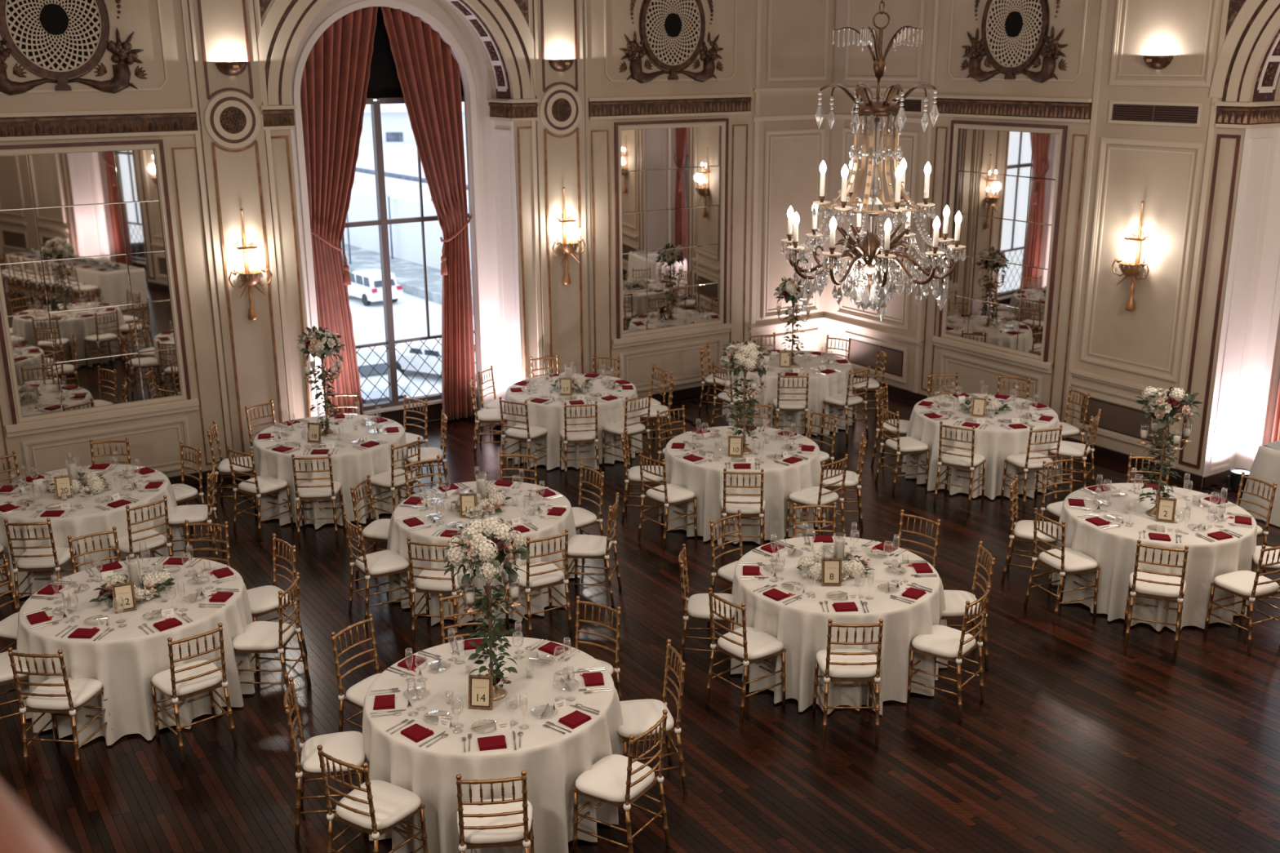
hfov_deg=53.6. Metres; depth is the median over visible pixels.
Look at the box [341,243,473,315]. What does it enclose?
road
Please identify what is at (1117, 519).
place card
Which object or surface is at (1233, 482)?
uplight
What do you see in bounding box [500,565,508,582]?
cup
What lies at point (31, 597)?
teaspoon
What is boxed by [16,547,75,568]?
cushion
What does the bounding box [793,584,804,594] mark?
place card
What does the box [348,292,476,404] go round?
street
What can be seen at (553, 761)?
tablecloth
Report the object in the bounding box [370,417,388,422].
napkin
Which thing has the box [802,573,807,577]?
candle
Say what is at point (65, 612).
place card
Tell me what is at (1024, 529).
cushion
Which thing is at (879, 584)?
bread plate
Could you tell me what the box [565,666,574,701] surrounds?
champagne flute
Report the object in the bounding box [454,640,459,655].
table knife
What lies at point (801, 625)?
tablecloth
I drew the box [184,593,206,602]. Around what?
bread plate
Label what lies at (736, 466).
napkin
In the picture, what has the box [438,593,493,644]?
chair
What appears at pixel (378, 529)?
cushion
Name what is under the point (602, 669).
table knife
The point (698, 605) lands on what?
cushion
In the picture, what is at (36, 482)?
place card
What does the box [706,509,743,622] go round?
chair
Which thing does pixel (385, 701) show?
napkin
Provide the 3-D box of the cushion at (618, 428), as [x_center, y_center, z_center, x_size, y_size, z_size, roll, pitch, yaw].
[-0.168,0.010,14.645,0.428,0.057,0.388,-14,21,-39]
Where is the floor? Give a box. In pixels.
[0,390,1279,852]
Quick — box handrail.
[0,782,65,852]
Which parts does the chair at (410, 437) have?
post, rail, rail, rail, rail, seat frame, post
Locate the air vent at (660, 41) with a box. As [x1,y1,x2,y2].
[618,0,724,83]
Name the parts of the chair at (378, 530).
post, rail, rail, rail, rail, post, seat frame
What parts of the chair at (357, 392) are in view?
post, rail, rail, rail, post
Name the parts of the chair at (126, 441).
post, rail, rail, rail, post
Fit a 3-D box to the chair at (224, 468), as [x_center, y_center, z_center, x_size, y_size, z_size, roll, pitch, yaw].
[-4.284,0.417,13.402,0.467,0.920,0.446,-3,16,-8]
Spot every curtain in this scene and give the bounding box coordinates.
[300,6,377,415]
[380,5,476,421]
[1271,382,1279,442]
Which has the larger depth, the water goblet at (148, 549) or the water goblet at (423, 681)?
the water goblet at (148, 549)
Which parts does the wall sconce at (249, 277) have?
arm, stem, lamp shade, arm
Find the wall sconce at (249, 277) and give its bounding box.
[228,208,272,319]
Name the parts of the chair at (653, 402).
post, rail, post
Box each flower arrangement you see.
[295,325,345,362]
[442,515,529,586]
[719,340,769,377]
[773,276,813,307]
[1135,386,1201,428]
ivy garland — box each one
[308,361,339,429]
[464,581,517,684]
[728,377,760,444]
[781,304,805,356]
[1138,427,1182,508]
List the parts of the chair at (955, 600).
seat frame, post, rail, rail, rail, rail, post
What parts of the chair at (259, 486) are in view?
post, rail, rail, rail, rail, post, seat frame, leg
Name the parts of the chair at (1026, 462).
leg, post, seat frame, leg, rail, rail, rail, rail, post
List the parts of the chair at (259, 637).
leg, seat frame, post, rail, rail, rail, rail, post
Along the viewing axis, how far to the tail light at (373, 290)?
69.21 m
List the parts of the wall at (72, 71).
gilt moulding, moulding, cornice, cornice, moulding, moulding, gilt moulding, gilt moulding, gilt moulding, spandrel panel, cornice, cornice, gilt moulding, reveal panel, soffit rail, soffit rail, cornice, cornice, moulding, moulding, reveal panel, spandrel panel, cornice, cornice, gilt moulding, gilt moulding, gilt moulding, gilt moulding, cornice, moulding, cornice, moulding, moulding, gilt moulding, chair rail, moulding, rail, rail, moulding, moulding, moulding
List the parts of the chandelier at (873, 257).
bulb, bulb, bulb, arm, bulb, arm, bulb, arm, bulb, arm, crown, stem, arm, chain, bulb, arm, bulb, bulb, arm, arm, arm, bulb, bulb, bulb, bulb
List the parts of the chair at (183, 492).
post, seat frame, rail, rail, rail, rail, post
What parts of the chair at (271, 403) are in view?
post, rail, rail, rail, post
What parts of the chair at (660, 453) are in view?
post, rail, rail, rail, rail, post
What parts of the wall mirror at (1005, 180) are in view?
mirror pane, mirror pane, mirror pane, mirror pane, mirror pane, mirror pane, mirror pane, mirror pane, mirror pane, mirror pane, mirror pane, mirror pane, mirror pane, mirror pane, mirror pane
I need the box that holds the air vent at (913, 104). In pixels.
[857,94,924,115]
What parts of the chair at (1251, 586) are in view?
leg, leg, seat frame, post, rail, rail, rail, rail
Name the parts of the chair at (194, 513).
leg, seat frame, rail, rail, rail, post, post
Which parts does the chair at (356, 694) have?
post, rail, seat frame, rail, rail, rail, post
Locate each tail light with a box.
[371,288,377,293]
[395,284,402,289]
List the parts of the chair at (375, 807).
post, rail, rail, rail, rail, post, seat frame, leg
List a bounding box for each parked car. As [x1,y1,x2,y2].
[356,351,410,403]
[384,339,475,377]
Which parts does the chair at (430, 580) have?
post, leg, rail, rail, rail, rail, seat frame, post, leg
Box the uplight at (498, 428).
[488,422,501,435]
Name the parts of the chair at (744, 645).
post, rail, rail, rail, rail, post, seat frame, leg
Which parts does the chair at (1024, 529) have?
post, post, rail, seat frame, leg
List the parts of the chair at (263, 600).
leg, seat frame, post, rail, rail, rail, rail, post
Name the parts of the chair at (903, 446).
post, rail, rail, rail, rail, post, seat frame, leg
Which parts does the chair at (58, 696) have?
post, rail, rail, rail, rail, leg, seat frame, post, leg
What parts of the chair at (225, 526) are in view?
post, rail, rail, rail, rail, post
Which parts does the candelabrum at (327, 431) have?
arm, arm, stem, arm, arm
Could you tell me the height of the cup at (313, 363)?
0.117 m
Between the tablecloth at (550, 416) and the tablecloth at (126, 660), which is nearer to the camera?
the tablecloth at (126, 660)
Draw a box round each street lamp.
[346,191,351,264]
[385,183,395,258]
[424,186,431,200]
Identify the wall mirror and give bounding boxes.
[0,139,191,424]
[613,118,728,338]
[937,120,1067,362]
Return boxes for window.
[341,6,477,425]
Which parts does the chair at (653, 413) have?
seat frame, post, post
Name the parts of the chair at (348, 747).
rail, rail, post, rail, post, rail, seat frame, leg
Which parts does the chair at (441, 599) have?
post, rail, rail, rail, rail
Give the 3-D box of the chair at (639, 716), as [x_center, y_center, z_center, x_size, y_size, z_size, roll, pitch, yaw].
[0.044,1.896,8.219,0.467,0.920,0.447,-4,17,-13]
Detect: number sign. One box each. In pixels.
[53,474,74,498]
[111,581,137,613]
[306,422,321,443]
[459,493,477,517]
[468,674,493,709]
[559,377,572,395]
[727,435,743,457]
[778,351,791,367]
[821,558,841,586]
[971,397,986,417]
[1155,496,1177,522]
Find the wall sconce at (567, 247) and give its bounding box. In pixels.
[551,186,586,284]
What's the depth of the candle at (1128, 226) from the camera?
14.08 m
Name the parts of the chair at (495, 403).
post, rail, rail, post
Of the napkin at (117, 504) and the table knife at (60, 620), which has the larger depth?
the napkin at (117, 504)
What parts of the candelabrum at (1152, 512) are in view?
arm, arm, stem, arm, arm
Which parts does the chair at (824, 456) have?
post, rail, rail, rail, rail, post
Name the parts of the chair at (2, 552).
seat frame, leg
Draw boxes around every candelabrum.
[302,355,342,435]
[456,565,521,701]
[723,369,765,453]
[775,299,811,366]
[1137,419,1192,517]
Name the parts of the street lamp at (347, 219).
post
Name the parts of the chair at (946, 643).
leg, leg, seat frame, post, rail, rail, rail, rail, post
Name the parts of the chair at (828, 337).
post, rail, rail, rail, post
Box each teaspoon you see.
[31,597,53,599]
[31,622,58,629]
[97,628,114,639]
[181,613,193,622]
[201,564,223,570]
[215,587,238,590]
[371,712,401,717]
[386,668,407,676]
[426,733,448,747]
[450,641,456,653]
[517,731,523,748]
[525,639,542,649]
[575,703,599,712]
[577,666,604,671]
[741,577,764,579]
[752,550,769,556]
[784,597,801,605]
[862,601,869,613]
[903,560,925,561]
[911,582,932,590]
[1067,507,1089,510]
[1223,528,1242,536]
[1226,511,1248,515]
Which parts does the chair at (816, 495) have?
leg, seat frame, post, rail, rail, rail, rail, post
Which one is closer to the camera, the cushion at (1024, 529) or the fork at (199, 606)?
the fork at (199, 606)
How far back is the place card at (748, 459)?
12.41 m
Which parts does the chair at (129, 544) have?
post, seat frame, rail, rail, rail, rail, post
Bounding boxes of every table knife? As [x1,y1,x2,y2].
[1,507,25,514]
[29,619,62,628]
[31,595,57,598]
[93,626,110,641]
[176,613,190,622]
[200,564,226,573]
[212,590,239,591]
[370,709,406,715]
[389,666,414,675]
[399,504,421,507]
[408,524,432,529]
[418,731,445,747]
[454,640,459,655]
[512,730,516,750]
[529,639,547,651]
[543,506,567,507]
[569,705,599,715]
[572,668,604,673]
[740,576,768,577]
[754,548,773,556]
[782,594,802,603]
[860,600,866,613]
[900,561,927,564]
[906,584,932,592]
[1066,505,1091,509]
[1098,524,1120,528]
[1219,528,1239,537]
[1228,514,1253,517]
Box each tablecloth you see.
[0,464,186,598]
[16,556,260,746]
[253,414,410,529]
[362,636,627,852]
[386,480,580,626]
[501,373,642,470]
[658,426,825,545]
[721,350,856,435]
[728,536,947,715]
[901,393,1062,499]
[1051,483,1257,631]
[1239,440,1279,527]
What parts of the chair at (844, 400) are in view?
leg, seat frame, post, rail, rail, rail, rail, post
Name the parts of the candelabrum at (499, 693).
arm, arm, stem, arm, arm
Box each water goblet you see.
[60,575,73,600]
[66,593,79,619]
[91,557,104,582]
[112,596,125,623]
[140,549,151,573]
[413,680,426,711]
[414,653,427,682]
[450,697,463,728]
[453,636,464,664]
[505,694,518,725]
[511,631,523,659]
[553,647,565,675]
[553,672,565,702]
[774,556,785,580]
[883,541,893,564]
[891,558,902,582]
[1208,492,1219,513]
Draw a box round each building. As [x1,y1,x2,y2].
[343,141,471,269]
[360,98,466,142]
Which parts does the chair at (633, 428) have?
leg, seat frame, post, leg, rail, rail, rail, rail, post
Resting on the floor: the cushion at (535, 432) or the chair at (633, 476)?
the chair at (633, 476)
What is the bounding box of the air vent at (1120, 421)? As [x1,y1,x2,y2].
[1072,388,1174,454]
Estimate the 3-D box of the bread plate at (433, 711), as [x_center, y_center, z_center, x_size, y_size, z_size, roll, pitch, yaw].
[-1.222,1.751,7.618,0.165,0.010,0.163,0,16,0]
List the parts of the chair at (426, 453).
leg, seat frame, post, post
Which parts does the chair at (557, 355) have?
post, rail, rail, rail, post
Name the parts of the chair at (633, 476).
post, post, seat frame, leg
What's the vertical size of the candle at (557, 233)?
0.152 m
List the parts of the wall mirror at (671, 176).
mirror pane, mirror pane, mirror pane, mirror pane, mirror pane, mirror pane, mirror pane, mirror pane, mirror pane, mirror pane, mirror pane, mirror pane, mirror pane, mirror pane, mirror pane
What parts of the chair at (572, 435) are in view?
leg, post, seat frame, rail, rail, rail, rail, post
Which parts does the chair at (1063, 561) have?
post, rail, rail, rail, rail, post, leg, seat frame, leg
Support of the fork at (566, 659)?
on the tablecloth at (553, 761)
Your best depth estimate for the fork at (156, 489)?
11.71 m
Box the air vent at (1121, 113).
[1107,100,1203,127]
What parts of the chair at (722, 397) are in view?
post, rail, post, seat frame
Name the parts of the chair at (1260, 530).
post, rail, rail, rail, rail, seat frame, post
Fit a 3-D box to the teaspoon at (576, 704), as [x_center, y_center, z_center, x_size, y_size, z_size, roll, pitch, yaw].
[-0.319,1.717,7.729,0.177,0.011,0.032,10,19,31]
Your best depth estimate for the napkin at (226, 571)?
9.77 m
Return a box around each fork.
[22,607,48,613]
[23,608,52,616]
[52,582,76,585]
[54,626,71,636]
[55,580,75,582]
[60,625,78,638]
[137,488,159,491]
[198,603,225,605]
[198,605,222,607]
[212,575,237,582]
[216,577,238,583]
[368,689,399,695]
[370,688,398,692]
[386,719,408,732]
[390,719,415,734]
[399,515,420,520]
[417,652,441,660]
[420,650,440,657]
[462,737,466,752]
[467,733,471,751]
[542,724,565,734]
[545,721,571,733]
[556,648,576,660]
[564,650,580,661]
[578,687,609,691]
[583,688,610,693]
[739,564,764,565]
[740,562,762,564]
[753,584,770,591]
[757,584,777,592]
[774,541,794,548]
[889,595,915,602]
[889,596,911,604]
[911,574,936,576]
[914,575,937,577]
[1195,533,1214,542]
[1227,523,1253,527]
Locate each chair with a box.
[0,450,20,481]
[0,543,13,599]
[0,559,19,653]
[0,649,46,732]
[4,518,78,610]
[7,647,115,777]
[67,526,120,573]
[88,437,131,465]
[109,495,173,563]
[150,622,237,763]
[168,462,225,563]
[171,441,210,533]
[184,520,231,567]
[206,420,257,514]
[226,445,293,539]
[231,572,311,707]
[244,399,275,451]
[246,533,306,668]
[284,677,367,841]
[291,453,344,543]
[316,745,428,852]
[325,391,359,415]
[330,613,380,732]
[342,512,412,628]
[350,475,390,582]
[366,436,422,524]
[403,395,433,477]
[403,455,442,497]
[406,537,475,644]
[407,409,449,494]
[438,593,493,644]
[456,770,534,852]
[469,376,507,457]
[477,364,504,444]
[498,396,546,477]
[499,451,537,484]
[505,528,572,638]
[530,354,559,377]
[560,400,599,481]
[564,492,622,605]
[571,462,605,564]
[572,709,670,852]
[574,595,622,701]
[591,354,619,377]
[601,391,652,474]
[617,639,687,792]
[621,426,663,524]
[637,371,674,453]
[637,450,697,550]
[638,363,668,441]
[655,404,685,486]
[678,543,735,675]
[698,342,727,415]
[705,587,786,722]
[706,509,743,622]
[711,361,756,426]
[720,467,764,560]
[737,401,771,427]
[749,332,775,351]
[771,373,808,437]
[785,453,848,539]
[792,502,836,537]
[808,408,837,490]
[812,618,883,741]
[820,365,870,443]
[820,431,866,529]
[825,334,851,360]
[852,346,887,422]
[871,382,909,466]
[875,403,929,493]
[897,509,940,568]
[905,585,991,720]
[927,371,958,398]
[933,421,986,511]
[939,541,995,668]
[996,373,1030,399]
[1000,424,1062,512]
[1000,475,1058,591]
[1023,507,1100,625]
[1036,455,1073,545]
[1045,408,1101,493]
[1059,386,1090,470]
[1123,539,1188,654]
[1126,453,1170,484]
[1204,544,1279,653]
[1235,471,1277,577]
[1248,546,1279,615]
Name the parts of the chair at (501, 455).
post, rail, rail, rail, post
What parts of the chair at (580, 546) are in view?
leg, seat frame, post, rail, rail, rail, post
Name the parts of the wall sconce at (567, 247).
arm, stem, lamp shade, arm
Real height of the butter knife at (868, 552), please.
0.010 m
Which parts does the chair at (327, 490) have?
post, leg, rail, rail, rail, rail, seat frame, post, leg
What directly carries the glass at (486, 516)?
on the tablecloth at (398, 531)
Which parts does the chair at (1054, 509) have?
post, seat frame, rail, rail, rail, rail, post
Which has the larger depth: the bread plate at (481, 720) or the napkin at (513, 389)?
the napkin at (513, 389)
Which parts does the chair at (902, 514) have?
post, rail, rail, rail, rail, post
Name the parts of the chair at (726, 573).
post, seat frame, rail, rail, rail, rail, post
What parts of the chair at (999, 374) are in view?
post, rail, rail, rail, post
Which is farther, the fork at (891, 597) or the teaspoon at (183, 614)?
the fork at (891, 597)
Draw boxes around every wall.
[0,0,835,488]
[355,167,467,190]
[822,0,1279,488]
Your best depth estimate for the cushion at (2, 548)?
11.11 m
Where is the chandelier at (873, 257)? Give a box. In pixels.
[780,0,966,320]
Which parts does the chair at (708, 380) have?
post, post, seat frame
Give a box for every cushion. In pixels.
[0,543,4,552]
[0,612,18,639]
[0,649,28,682]
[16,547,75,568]
[26,677,102,710]
[109,529,166,553]
[151,660,222,696]
[168,504,212,524]
[171,483,197,501]
[217,456,253,472]
[231,621,293,650]
[238,475,287,493]
[246,585,290,613]
[297,480,341,497]
[300,731,364,773]
[335,779,421,830]
[346,673,380,707]
[355,550,408,574]
[362,519,390,539]
[369,469,416,487]
[405,432,423,446]
[407,447,443,462]
[414,568,471,591]
[457,798,533,844]
[477,408,507,421]
[484,398,504,408]
[505,424,546,439]
[512,561,564,587]
[560,427,595,440]
[568,534,612,556]
[571,506,596,528]
[575,754,654,802]
[595,658,613,675]
[604,420,645,435]
[617,698,674,737]
[627,465,663,482]
[638,397,661,405]
[639,404,668,417]
[646,484,694,502]
[687,593,735,620]
[705,373,726,384]
[717,390,755,402]
[717,560,737,582]
[717,626,783,659]
[720,496,764,514]
[773,398,808,408]
[789,486,838,505]
[816,648,876,678]
[818,450,829,462]
[822,469,857,486]
[824,392,862,405]
[853,377,879,389]
[883,419,909,433]
[885,436,928,452]
[911,625,975,657]
[941,450,985,466]
[941,590,981,616]
[1006,453,1053,468]
[1013,520,1058,542]
[1039,547,1097,572]
[1046,501,1063,516]
[1049,440,1090,457]
[1059,422,1079,435]
[1128,572,1186,597]
[1213,570,1279,596]
[1252,546,1279,568]
[1257,525,1262,535]
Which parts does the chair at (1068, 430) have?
post, seat frame, rail, rail, rail, rail, post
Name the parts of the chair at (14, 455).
rail, rail, rail, post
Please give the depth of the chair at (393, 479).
12.81 m
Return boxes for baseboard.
[168,384,724,485]
[853,374,1202,488]
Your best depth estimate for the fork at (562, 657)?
8.39 m
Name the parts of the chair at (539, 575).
leg, post, seat frame, rail, rail, rail, rail, leg, post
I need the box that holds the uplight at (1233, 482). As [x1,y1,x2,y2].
[1225,467,1250,493]
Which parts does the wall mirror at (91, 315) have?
mirror pane, mirror pane, mirror pane, mirror pane, mirror pane, mirror pane, mirror pane, mirror pane, mirror pane, mirror pane, mirror pane, mirror pane, mirror pane, mirror pane, mirror pane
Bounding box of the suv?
[347,268,402,306]
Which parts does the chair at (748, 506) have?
post, seat frame, rail, rail, rail, rail, post, leg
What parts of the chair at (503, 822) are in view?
post, rail, rail, rail, rail, seat frame, post, leg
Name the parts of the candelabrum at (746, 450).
arm, arm, stem, arm, arm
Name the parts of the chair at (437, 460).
post, rail, rail, rail, post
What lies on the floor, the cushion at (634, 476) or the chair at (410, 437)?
the chair at (410, 437)
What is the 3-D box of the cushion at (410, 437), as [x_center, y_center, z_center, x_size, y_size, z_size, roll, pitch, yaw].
[-2.668,0.145,14.239,0.428,0.057,0.388,11,20,35]
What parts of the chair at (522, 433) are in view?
post, rail, rail, rail, rail, leg, seat frame, post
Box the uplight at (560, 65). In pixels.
[548,58,574,71]
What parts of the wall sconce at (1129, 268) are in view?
arm, lamp shade, stem, arm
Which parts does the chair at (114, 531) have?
post, rail, rail, rail, post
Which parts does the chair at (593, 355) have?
post, rail, rail, rail, post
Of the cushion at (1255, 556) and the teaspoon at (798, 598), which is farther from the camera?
the cushion at (1255, 556)
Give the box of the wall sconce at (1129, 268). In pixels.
[1111,200,1149,311]
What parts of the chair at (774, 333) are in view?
rail, post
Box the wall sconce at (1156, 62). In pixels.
[1142,55,1173,69]
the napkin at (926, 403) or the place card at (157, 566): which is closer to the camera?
the place card at (157, 566)
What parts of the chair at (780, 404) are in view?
leg, post, seat frame, rail, rail, rail, rail, leg, post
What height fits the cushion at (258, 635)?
0.057 m
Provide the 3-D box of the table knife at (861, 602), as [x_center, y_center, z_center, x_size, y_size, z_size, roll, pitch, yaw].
[1.607,1.296,9.130,0.015,0.010,0.215,0,16,2]
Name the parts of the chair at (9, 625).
rail, rail, rail, seat frame, post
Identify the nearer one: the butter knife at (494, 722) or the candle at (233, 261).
the butter knife at (494, 722)
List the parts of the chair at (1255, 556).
seat frame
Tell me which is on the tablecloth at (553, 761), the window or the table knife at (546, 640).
the table knife at (546, 640)
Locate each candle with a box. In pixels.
[65,458,79,483]
[102,604,108,610]
[125,554,142,589]
[161,595,166,600]
[232,258,236,272]
[235,233,239,247]
[248,260,251,274]
[253,232,256,246]
[262,255,265,269]
[447,696,452,702]
[466,666,471,672]
[471,488,482,502]
[475,474,487,499]
[511,701,515,707]
[527,671,532,676]
[556,231,559,242]
[559,208,561,220]
[564,364,572,377]
[568,231,570,244]
[572,207,574,219]
[578,228,581,240]
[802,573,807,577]
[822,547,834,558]
[833,532,845,563]
[855,579,860,584]
[1117,247,1121,260]
[1126,223,1130,237]
[1128,251,1132,265]
[1141,225,1145,239]
[1142,249,1146,263]
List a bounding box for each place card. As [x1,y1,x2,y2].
[18,485,25,493]
[32,478,43,484]
[60,502,71,508]
[62,586,74,597]
[62,608,68,617]
[81,469,91,474]
[97,618,109,627]
[101,570,113,577]
[111,493,119,500]
[154,563,164,571]
[160,608,174,616]
[200,586,205,595]
[291,422,299,428]
[293,441,301,447]
[325,442,334,448]
[328,417,334,422]
[361,435,369,441]
[406,694,413,707]
[418,664,431,675]
[425,499,431,506]
[437,717,452,728]
[444,489,454,496]
[464,649,475,657]
[495,720,510,730]
[511,517,520,524]
[521,489,530,495]
[524,650,538,657]
[528,382,534,386]
[548,395,554,399]
[551,376,558,380]
[552,698,566,710]
[564,670,570,680]
[577,395,584,399]
[600,391,606,396]
[702,431,710,437]
[705,453,714,458]
[745,457,754,462]
[768,431,777,437]
[768,567,776,577]
[770,351,777,355]
[777,550,788,558]
[781,451,787,457]
[792,368,799,372]
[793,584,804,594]
[812,542,822,548]
[818,364,826,369]
[846,592,858,600]
[861,546,872,554]
[895,559,901,568]
[895,579,903,588]
[957,395,964,400]
[976,418,984,423]
[988,395,995,399]
[1011,417,1019,422]
[1094,502,1100,509]
[1102,490,1112,496]
[1114,515,1123,524]
[1142,488,1152,493]
[1163,527,1175,533]
[1191,495,1200,502]
[1203,523,1214,529]
[1217,510,1223,517]
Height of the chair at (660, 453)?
0.920 m
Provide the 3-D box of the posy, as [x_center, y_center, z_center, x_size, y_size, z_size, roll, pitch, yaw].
[-0.874,1.573,7.882,0.159,0.058,0.149,0,16,0]
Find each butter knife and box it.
[56,607,73,611]
[84,617,107,621]
[106,569,126,577]
[147,608,161,618]
[159,568,180,570]
[413,686,419,698]
[425,715,451,718]
[434,660,439,672]
[471,721,496,729]
[528,657,552,661]
[541,703,548,717]
[560,678,572,689]
[781,583,802,586]
[826,592,847,596]
[867,551,887,556]
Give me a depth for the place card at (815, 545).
10.23 m
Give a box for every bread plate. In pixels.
[52,605,76,614]
[83,615,108,625]
[142,610,166,619]
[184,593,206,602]
[187,576,209,584]
[403,687,429,699]
[423,711,449,724]
[426,661,450,671]
[471,720,497,733]
[530,655,554,666]
[530,705,558,718]
[554,678,578,690]
[826,591,847,599]
[877,584,898,592]
[885,566,906,574]
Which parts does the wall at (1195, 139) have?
chair rail, moulding, moulding, rail, rail, moulding, gilt moulding, moulding, moulding, cornice, cornice, moulding, gilt moulding, rail, chair rail, moulding, moulding, moulding, moulding, gilt moulding, skirting, cornice, cornice, spandrel panel, reveal panel, moulding, moulding, cornice, cornice, soffit rail, soffit rail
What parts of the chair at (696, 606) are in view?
rail, post, post, seat frame, leg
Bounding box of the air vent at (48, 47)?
[0,0,146,95]
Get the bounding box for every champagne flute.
[115,596,125,627]
[177,581,187,612]
[404,648,415,682]
[407,680,417,715]
[447,627,456,661]
[452,697,462,733]
[514,621,524,653]
[519,693,529,729]
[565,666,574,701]
[769,553,777,582]
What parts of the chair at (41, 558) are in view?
post, rail, rail, rail, rail, seat frame, post, leg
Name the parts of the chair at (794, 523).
post, rail, rail, rail, post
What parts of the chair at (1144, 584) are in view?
leg, post, seat frame, rail, rail, rail, rail, post, leg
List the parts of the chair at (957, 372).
post, rail, rail, rail, post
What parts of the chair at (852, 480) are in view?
leg, seat frame, post, post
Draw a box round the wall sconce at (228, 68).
[214,61,247,75]
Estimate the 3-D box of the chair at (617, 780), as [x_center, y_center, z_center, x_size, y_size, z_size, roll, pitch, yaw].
[-0.112,2.107,7.497,0.467,0.920,0.447,10,19,33]
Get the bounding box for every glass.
[60,493,66,500]
[100,600,108,611]
[105,482,111,490]
[160,591,167,602]
[444,691,453,704]
[446,502,453,511]
[464,662,472,674]
[483,511,488,519]
[508,697,516,709]
[511,498,517,506]
[525,665,533,678]
[715,444,719,450]
[801,568,808,578]
[854,576,862,586]
[1124,505,1131,513]
[1186,502,1192,510]
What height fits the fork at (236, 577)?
0.010 m
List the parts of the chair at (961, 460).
post, leg, rail, rail, rail, rail, seat frame, post, leg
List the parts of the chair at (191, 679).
leg, post, seat frame, rail, rail, rail, rail, leg, post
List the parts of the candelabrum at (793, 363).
arm, arm, stem, arm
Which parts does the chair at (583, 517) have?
post, seat frame, rail, rail, rail, rail, post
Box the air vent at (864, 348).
[843,332,907,383]
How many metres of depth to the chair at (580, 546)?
11.00 m
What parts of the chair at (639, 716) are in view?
leg, seat frame, post, rail, rail, rail, rail, post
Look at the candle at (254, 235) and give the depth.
13.86 m
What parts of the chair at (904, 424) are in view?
post, post, seat frame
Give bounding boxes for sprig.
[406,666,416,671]
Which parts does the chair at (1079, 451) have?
leg, seat frame, post, post, rail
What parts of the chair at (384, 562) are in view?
post, rail, rail, rail, rail, post, seat frame, leg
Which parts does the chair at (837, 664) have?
leg, post, seat frame, rail, rail, rail, rail, leg, post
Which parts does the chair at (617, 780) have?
leg, seat frame, post, rail, rail, rail, rail, post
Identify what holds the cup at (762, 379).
on the candelabrum at (746, 450)
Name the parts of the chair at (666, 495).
post, rail, rail, rail, rail, post, seat frame, leg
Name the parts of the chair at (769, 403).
post, rail, rail, rail, post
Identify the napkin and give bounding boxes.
[0,484,18,492]
[0,503,17,512]
[22,474,44,482]
[26,611,51,624]
[36,584,64,595]
[40,510,64,516]
[67,627,99,639]
[88,463,110,469]
[96,561,122,572]
[106,499,131,507]
[135,466,155,475]
[144,481,163,488]
[152,617,182,631]
[164,557,189,564]
[208,591,233,602]
[210,567,233,578]
[257,433,271,439]
[271,445,292,452]
[281,419,300,426]
[310,448,328,454]
[329,413,344,418]
[360,440,380,447]
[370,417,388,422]
[373,693,395,710]
[386,426,399,432]
[396,654,426,669]
[400,723,434,742]
[402,517,424,527]
[403,496,423,505]
[437,484,458,492]
[440,529,461,537]
[462,638,488,650]
[477,734,506,751]
[493,480,514,486]
[510,387,522,391]
[512,525,529,533]
[513,380,528,386]
[530,397,546,403]
[535,488,555,497]
[537,641,568,656]
[546,506,566,515]
[549,373,559,377]
[558,710,591,728]
[568,400,584,404]
[582,671,604,686]
[584,373,599,377]
[600,395,617,400]
[615,379,630,385]
[622,385,633,389]
[671,442,684,448]
[683,454,702,462]
[691,427,710,434]
[733,463,751,469]
[739,425,756,431]
[742,565,759,575]
[760,542,784,553]
[762,588,789,600]
[768,349,780,352]
[777,431,797,437]
[782,456,803,463]
[784,372,798,376]
[800,444,815,451]
[811,351,826,355]
[813,535,833,542]
[820,368,835,373]
[831,601,857,612]
[837,359,848,363]
[874,542,897,552]
[902,586,926,599]
[912,563,933,573]
[918,400,933,406]
[924,413,941,418]
[952,393,969,397]
[961,422,980,427]
[993,394,1009,399]
[1008,423,1027,428]
[1029,402,1047,408]
[1038,415,1053,421]
[1068,497,1084,506]
[1084,516,1109,526]
[1087,484,1111,492]
[1143,483,1158,489]
[1148,532,1171,542]
[1203,495,1227,504]
[1207,530,1233,540]
[1234,515,1252,525]
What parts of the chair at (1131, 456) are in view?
post, rail, rail, rail, post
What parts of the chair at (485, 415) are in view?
post, post, seat frame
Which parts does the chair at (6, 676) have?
seat frame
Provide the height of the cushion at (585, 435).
0.057 m
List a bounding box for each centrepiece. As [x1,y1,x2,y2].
[46,471,110,497]
[88,570,175,605]
[450,483,511,517]
[549,371,591,391]
[795,546,874,580]
[959,395,1010,413]
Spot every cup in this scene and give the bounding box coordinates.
[302,362,310,373]
[309,358,315,368]
[318,355,325,362]
[330,366,335,373]
[334,357,340,366]
[456,568,466,587]
[463,584,475,604]
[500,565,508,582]
[508,581,519,599]
[724,374,731,386]
[733,374,739,380]
[742,369,749,376]
[750,377,755,390]
[760,375,765,383]
[1140,424,1149,437]
[1151,419,1157,431]
[1164,420,1169,427]
[1173,429,1182,444]
[1182,422,1192,437]
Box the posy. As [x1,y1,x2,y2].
[493,675,511,688]
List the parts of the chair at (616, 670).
post, rail, rail, rail, rail, post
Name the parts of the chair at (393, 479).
leg, seat frame, post, leg, rail, rail, rail, rail, post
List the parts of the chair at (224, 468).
post, post, seat frame, leg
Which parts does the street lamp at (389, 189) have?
globe, post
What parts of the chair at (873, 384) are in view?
leg, seat frame, post, post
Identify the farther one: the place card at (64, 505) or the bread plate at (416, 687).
the place card at (64, 505)

